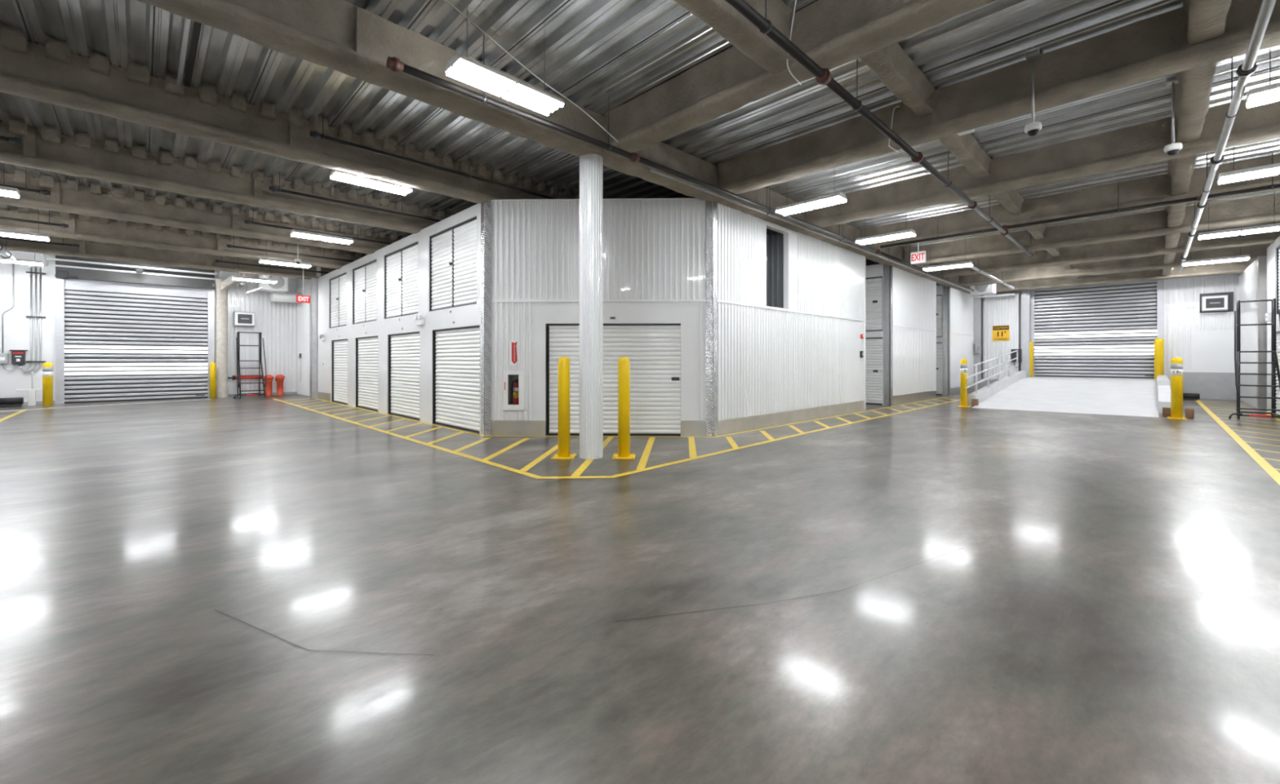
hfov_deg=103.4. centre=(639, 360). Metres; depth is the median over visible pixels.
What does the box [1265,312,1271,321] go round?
junction box
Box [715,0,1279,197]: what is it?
ceiling beam
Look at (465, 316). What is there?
wall
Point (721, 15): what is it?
ceiling beam
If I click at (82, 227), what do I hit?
ceiling beam
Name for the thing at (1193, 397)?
wheel stop
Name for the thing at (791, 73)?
cable
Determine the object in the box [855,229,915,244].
strip light
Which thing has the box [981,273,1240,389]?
wall
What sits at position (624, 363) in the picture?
bollard
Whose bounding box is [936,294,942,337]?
roller door
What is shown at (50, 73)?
ceiling beam
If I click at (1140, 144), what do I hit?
ceiling beam
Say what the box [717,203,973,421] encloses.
wall
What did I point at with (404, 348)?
roller door
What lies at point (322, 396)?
baseboard
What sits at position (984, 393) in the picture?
trim
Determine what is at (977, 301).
wall
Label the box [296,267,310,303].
exit sign
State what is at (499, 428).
baseboard
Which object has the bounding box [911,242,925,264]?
exit sign
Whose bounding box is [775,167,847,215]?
strip light
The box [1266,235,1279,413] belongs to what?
wall
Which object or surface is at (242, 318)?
grille
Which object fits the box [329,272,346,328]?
shutter
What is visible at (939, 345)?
roller door
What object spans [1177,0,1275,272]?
pipe
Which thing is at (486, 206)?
guard
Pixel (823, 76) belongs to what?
pipe
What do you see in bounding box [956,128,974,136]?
raceway
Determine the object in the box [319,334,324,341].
emergency light
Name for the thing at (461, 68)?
strip light
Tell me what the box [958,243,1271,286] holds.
ceiling beam
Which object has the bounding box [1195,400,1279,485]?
walkway marking
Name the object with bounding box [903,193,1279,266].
ceiling beam
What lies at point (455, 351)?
roller door
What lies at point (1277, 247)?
shutter
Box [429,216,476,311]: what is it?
storage unit door
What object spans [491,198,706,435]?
wall
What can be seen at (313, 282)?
trim
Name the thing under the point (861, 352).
keypad
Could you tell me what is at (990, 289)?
heater
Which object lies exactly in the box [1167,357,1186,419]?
bollard
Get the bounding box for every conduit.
[1,262,16,371]
[176,17,201,87]
[649,168,972,292]
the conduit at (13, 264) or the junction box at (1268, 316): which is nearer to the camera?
the junction box at (1268, 316)
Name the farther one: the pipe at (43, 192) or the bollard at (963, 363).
the bollard at (963, 363)
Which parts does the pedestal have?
post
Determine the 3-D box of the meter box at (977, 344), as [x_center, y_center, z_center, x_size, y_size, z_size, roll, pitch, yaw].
[14.545,-0.520,21.782,0.200,0.500,0.200,0,0,-45]
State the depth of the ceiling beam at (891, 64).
6.16 m
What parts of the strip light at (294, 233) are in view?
prism panel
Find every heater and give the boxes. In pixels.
[258,275,288,292]
[970,284,995,295]
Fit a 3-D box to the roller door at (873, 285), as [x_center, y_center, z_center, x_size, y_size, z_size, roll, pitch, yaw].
[6.876,-1.690,15.545,0.080,1.640,1.150,0,0,-45]
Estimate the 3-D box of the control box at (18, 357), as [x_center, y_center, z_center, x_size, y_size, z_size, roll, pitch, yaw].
[-18.438,-0.085,14.999,0.340,0.430,0.130,0,0,-45]
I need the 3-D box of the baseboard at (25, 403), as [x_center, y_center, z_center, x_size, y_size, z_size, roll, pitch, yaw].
[-16.247,1.300,17.228,7.850,0.100,0.030,0,0,-45]
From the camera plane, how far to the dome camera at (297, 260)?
13.38 m
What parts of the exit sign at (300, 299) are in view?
stem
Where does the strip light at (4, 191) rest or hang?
hanging from the ceiling at (596, 51)
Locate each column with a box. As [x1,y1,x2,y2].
[215,272,252,398]
[579,153,603,459]
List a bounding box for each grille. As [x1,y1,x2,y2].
[237,314,252,324]
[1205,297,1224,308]
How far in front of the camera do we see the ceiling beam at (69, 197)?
10.57 m
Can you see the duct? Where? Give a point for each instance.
(290, 297)
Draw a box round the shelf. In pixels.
[972,291,1016,298]
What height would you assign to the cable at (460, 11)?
0.580 m
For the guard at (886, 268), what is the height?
4.230 m
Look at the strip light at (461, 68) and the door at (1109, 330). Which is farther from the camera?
the door at (1109, 330)
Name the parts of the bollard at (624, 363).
plate, post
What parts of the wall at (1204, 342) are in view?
ribbed panel, ribbed panel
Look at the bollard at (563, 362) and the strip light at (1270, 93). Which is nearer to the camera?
the strip light at (1270, 93)
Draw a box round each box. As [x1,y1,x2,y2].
[0,353,8,364]
[8,350,27,364]
[974,342,980,354]
[1011,349,1022,367]
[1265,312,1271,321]
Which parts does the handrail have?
post, post, rail, rail, rail, post, post, post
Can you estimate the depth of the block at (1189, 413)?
11.70 m
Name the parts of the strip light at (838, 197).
prism panel, prism panel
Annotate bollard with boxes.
[42,362,53,406]
[209,362,216,398]
[551,356,577,459]
[612,356,635,459]
[957,359,971,407]
[1029,342,1033,377]
[1154,338,1164,379]
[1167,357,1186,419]
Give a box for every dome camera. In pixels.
[235,273,244,289]
[294,244,301,264]
[1024,50,1042,136]
[1164,77,1182,155]
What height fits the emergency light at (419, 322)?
0.240 m
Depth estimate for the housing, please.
16.64 m
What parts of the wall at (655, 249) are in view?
seam trim, ribbed panel, ribbed panel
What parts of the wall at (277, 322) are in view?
ribbed panel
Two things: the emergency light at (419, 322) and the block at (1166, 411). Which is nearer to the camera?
the emergency light at (419, 322)
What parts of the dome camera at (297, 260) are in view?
stem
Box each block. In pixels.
[971,399,978,406]
[1162,407,1170,417]
[1185,408,1194,418]
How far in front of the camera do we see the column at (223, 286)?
18.08 m
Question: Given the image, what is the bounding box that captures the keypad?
[860,351,863,358]
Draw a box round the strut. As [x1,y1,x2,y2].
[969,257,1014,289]
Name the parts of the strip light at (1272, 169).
prism panel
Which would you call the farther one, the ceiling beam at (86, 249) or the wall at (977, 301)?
the wall at (977, 301)
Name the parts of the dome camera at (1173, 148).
ceiling plate, stem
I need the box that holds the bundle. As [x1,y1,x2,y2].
[17,266,45,373]
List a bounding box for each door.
[54,255,214,404]
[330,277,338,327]
[331,338,347,404]
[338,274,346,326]
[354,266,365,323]
[355,336,377,411]
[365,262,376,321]
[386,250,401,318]
[388,331,419,420]
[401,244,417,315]
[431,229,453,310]
[432,325,479,433]
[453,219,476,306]
[546,323,680,435]
[866,275,882,331]
[866,337,882,404]
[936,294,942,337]
[936,342,942,395]
[1031,279,1164,378]
[1274,331,1279,416]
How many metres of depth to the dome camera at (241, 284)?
17.85 m
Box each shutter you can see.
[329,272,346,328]
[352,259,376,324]
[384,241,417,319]
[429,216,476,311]
[1276,245,1279,314]
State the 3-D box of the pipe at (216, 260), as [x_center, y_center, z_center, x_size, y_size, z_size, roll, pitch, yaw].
[-11.161,-3.157,17.082,4.910,0.386,0.091,0,0,-45]
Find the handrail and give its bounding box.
[965,350,1017,392]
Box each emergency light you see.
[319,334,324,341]
[413,314,424,325]
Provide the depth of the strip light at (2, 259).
13.67 m
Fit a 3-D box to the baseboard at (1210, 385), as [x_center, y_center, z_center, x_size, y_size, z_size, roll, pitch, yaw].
[19.921,0.890,17.568,0.160,0.920,1.850,0,0,-45]
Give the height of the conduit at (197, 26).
0.052 m
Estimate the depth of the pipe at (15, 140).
6.90 m
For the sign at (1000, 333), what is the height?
0.660 m
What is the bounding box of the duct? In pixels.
[271,291,302,302]
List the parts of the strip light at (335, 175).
prism panel, prism panel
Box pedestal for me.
[15,371,42,406]
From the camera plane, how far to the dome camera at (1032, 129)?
5.52 m
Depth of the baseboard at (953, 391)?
20.09 m
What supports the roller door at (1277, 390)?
in the wall at (1272, 249)
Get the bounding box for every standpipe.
[263,374,273,395]
[275,374,284,395]
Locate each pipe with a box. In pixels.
[0,136,22,144]
[0,169,50,195]
[0,210,68,227]
[0,236,15,261]
[0,236,79,247]
[214,255,328,273]
[226,235,355,262]
[227,375,262,380]
[244,219,391,244]
[244,273,262,293]
[268,170,440,222]
[309,111,558,199]
[386,35,876,252]
[725,0,1033,257]
[875,244,974,291]
[880,151,1279,248]
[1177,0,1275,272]
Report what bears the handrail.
on the trim at (984, 393)
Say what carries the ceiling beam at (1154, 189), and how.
attached to the ceiling at (596, 51)
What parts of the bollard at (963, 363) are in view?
post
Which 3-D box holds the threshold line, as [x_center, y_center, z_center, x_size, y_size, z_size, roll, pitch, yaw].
[-15.899,1.347,14.978,5.080,0.001,2.054,0,0,-45]
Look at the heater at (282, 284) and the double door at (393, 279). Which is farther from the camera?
the heater at (282, 284)
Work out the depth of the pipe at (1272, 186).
9.50 m
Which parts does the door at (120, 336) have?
guide rail, drive motor, guide rail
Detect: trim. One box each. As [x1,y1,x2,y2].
[309,277,317,399]
[967,371,1026,406]
[1021,289,1031,377]
[1156,375,1170,413]
[1257,255,1266,408]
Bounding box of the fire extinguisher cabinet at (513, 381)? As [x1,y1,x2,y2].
[502,371,524,410]
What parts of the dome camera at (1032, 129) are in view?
stem, ceiling plate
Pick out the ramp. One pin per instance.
(1127, 397)
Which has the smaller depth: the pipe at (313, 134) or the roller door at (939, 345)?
the pipe at (313, 134)
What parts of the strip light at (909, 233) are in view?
prism panel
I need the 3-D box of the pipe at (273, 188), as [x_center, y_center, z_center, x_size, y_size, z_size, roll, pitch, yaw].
[-4.737,-3.157,10.566,4.910,0.386,0.091,0,0,-45]
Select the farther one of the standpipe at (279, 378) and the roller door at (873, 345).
the standpipe at (279, 378)
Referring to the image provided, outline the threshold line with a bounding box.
[0,399,211,412]
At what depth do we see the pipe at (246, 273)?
17.15 m
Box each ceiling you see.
[0,0,1279,297]
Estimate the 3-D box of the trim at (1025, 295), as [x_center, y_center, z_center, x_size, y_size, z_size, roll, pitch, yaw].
[16.153,-0.850,21.148,0.500,4.400,0.280,0,0,-45]
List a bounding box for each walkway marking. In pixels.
[272,395,959,479]
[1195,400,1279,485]
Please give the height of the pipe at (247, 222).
0.386 m
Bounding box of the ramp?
[971,376,1159,417]
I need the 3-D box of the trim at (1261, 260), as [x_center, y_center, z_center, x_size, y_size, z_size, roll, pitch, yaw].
[17.158,-0.755,13.933,0.200,4.210,0.172,0,0,-45]
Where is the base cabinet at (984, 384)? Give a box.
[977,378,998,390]
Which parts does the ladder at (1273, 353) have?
foot lever, post, handrail, rail, frame, post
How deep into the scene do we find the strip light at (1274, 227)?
9.98 m
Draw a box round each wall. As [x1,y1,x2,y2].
[0,250,297,404]
[297,203,480,435]
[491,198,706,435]
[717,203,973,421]
[866,263,890,405]
[936,284,948,395]
[973,295,981,391]
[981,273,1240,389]
[1238,258,1257,408]
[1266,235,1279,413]
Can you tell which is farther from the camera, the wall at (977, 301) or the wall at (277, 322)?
the wall at (977, 301)
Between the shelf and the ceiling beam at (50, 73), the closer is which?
the ceiling beam at (50, 73)
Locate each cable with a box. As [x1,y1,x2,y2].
[445,0,618,142]
[786,0,801,84]
[888,106,899,151]
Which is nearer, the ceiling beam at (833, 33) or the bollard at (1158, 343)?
the ceiling beam at (833, 33)
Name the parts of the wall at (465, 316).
ribbed panel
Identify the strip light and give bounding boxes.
[0,163,19,198]
[0,229,49,241]
[0,257,43,266]
[231,275,276,283]
[258,239,311,268]
[290,214,353,244]
[329,169,412,195]
[445,0,564,115]
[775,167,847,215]
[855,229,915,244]
[923,235,973,271]
[1182,246,1249,266]
[1198,200,1279,239]
[1217,146,1279,184]
[1245,47,1279,107]
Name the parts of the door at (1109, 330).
guide rail, guide rail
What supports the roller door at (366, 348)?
in the wall at (465, 316)
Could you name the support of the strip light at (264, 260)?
hanging from the ceiling at (596, 51)
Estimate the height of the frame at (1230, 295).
0.670 m
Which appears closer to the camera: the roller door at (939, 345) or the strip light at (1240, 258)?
the strip light at (1240, 258)
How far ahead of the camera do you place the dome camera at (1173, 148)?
6.03 m
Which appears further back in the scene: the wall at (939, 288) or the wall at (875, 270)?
the wall at (939, 288)
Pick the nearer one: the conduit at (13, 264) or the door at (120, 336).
the conduit at (13, 264)
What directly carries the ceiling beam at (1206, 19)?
attached to the ceiling at (596, 51)
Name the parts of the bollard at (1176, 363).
post, plate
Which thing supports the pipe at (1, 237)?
hanging from the ceiling at (596, 51)
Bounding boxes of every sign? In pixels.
[233,311,254,326]
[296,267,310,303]
[509,341,517,365]
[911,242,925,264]
[992,324,1009,341]
[1201,294,1228,311]
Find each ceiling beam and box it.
[0,24,579,203]
[0,117,457,233]
[0,169,407,254]
[0,203,368,269]
[0,235,336,279]
[137,0,983,295]
[601,0,996,158]
[673,0,795,73]
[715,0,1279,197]
[802,98,1279,229]
[860,41,1079,279]
[860,153,1279,250]
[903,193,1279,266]
[934,221,1279,277]
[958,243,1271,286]
[995,260,1254,292]
[1161,0,1231,275]
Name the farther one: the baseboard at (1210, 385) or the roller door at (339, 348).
the baseboard at (1210, 385)
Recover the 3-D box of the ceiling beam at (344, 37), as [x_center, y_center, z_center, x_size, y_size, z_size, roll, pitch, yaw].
[4.384,-3.071,11.934,30.000,0.557,0.389,0,0,-45]
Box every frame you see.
[40,253,222,279]
[1200,292,1233,313]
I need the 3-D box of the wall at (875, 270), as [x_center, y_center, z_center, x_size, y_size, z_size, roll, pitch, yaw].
[6.507,-0.765,15.919,0.120,4.230,2.600,0,0,-45]
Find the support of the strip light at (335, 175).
hanging from the ceiling at (596, 51)
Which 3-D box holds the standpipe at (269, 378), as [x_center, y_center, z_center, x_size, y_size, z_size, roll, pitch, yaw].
[-14.012,0.953,19.074,0.324,0.795,0.310,0,0,-45]
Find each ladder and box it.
[233,331,266,399]
[1228,298,1279,419]
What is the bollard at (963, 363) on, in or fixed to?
on the floor at (1108, 612)
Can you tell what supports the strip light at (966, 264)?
hanging from the ceiling at (596, 51)
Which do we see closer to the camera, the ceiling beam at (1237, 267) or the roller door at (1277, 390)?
the roller door at (1277, 390)
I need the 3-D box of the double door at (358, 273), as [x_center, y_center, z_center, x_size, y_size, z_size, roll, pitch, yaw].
[-7.612,-1.843,14.016,0.130,1.615,2.150,0,0,-45]
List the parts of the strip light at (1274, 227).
prism panel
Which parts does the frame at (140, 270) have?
rail, rail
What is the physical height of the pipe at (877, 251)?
0.734 m
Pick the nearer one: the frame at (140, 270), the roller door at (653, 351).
the roller door at (653, 351)
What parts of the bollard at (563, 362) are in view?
post, plate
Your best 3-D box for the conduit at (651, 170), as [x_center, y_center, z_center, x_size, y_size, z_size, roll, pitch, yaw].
[6.674,-3.026,13.671,18.300,0.648,0.055,0,0,-45]
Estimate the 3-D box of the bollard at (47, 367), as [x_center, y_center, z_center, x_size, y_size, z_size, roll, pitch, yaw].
[-17.366,0.705,14.824,0.204,1.290,0.207,0,0,-45]
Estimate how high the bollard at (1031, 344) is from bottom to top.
1.480 m
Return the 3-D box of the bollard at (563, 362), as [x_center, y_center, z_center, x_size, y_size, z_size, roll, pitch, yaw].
[-1.055,0.650,7.021,0.310,1.400,0.310,0,0,1]
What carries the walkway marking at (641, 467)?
on the floor at (1108, 612)
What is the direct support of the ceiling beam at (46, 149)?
attached to the ceiling at (596, 51)
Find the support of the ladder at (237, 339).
on the floor at (1108, 612)
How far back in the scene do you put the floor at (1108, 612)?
2.88 m
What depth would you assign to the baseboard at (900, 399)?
16.39 m
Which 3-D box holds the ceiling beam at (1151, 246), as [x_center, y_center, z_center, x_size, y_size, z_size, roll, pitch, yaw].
[13.413,-3.087,14.101,0.373,0.525,9.250,0,0,-45]
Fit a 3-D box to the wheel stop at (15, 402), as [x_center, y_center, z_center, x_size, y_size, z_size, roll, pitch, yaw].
[-18.014,1.216,14.469,0.460,0.268,0.200,0,0,-45]
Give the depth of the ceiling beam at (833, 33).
5.16 m
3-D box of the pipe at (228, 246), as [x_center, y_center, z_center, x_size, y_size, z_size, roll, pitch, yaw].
[-9.125,-3.157,15.017,4.910,0.386,0.091,0,0,-45]
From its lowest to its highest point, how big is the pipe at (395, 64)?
0.713 m
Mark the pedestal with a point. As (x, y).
(31, 393)
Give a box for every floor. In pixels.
[0,391,1279,783]
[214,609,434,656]
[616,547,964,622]
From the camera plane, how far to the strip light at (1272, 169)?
6.98 m
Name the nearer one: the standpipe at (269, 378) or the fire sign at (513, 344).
the fire sign at (513, 344)
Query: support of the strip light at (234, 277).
hanging from the ceiling at (596, 51)
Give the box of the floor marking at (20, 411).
[0,410,25,422]
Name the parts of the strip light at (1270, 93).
prism panel, prism panel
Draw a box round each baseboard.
[22,391,297,405]
[317,391,330,401]
[491,420,706,436]
[717,400,864,435]
[892,390,936,405]
[950,386,973,395]
[1182,372,1236,399]
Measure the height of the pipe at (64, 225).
0.386 m
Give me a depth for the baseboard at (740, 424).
10.65 m
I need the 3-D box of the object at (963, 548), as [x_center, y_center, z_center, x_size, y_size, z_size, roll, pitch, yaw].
[1.100,1.347,3.114,2.462,0.001,0.994,0,0,-45]
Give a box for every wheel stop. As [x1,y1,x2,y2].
[0,397,23,408]
[1182,393,1199,400]
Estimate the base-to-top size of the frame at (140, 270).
0.414 m
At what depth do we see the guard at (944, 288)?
19.28 m
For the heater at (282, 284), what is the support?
hanging from the ceiling at (596, 51)
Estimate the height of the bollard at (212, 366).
1.270 m
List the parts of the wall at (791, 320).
ribbed panel, ribbed panel, seam trim, seam trim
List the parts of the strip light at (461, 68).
prism panel, prism panel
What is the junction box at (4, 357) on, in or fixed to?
attached to the wall at (277, 322)
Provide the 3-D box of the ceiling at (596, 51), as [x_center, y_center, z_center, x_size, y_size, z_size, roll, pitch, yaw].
[1.404,-3.385,16.691,32.635,0.079,30.200,0,0,-45]
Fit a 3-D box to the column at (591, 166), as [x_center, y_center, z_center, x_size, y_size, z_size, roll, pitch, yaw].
[-0.678,-0.730,7.022,0.326,4.160,0.326,0,0,-45]
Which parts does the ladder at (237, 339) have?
handrail, rail, frame, post, handrail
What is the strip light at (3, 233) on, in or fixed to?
hanging from the ceiling at (596, 51)
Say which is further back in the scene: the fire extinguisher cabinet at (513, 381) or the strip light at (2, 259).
the strip light at (2, 259)
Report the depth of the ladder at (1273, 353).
11.73 m
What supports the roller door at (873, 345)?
in the wall at (875, 270)
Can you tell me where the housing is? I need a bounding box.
[55,255,214,284]
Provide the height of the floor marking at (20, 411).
0.001 m
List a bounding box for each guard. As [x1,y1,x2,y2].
[480,200,491,435]
[706,200,717,436]
[883,265,892,405]
[942,285,950,395]

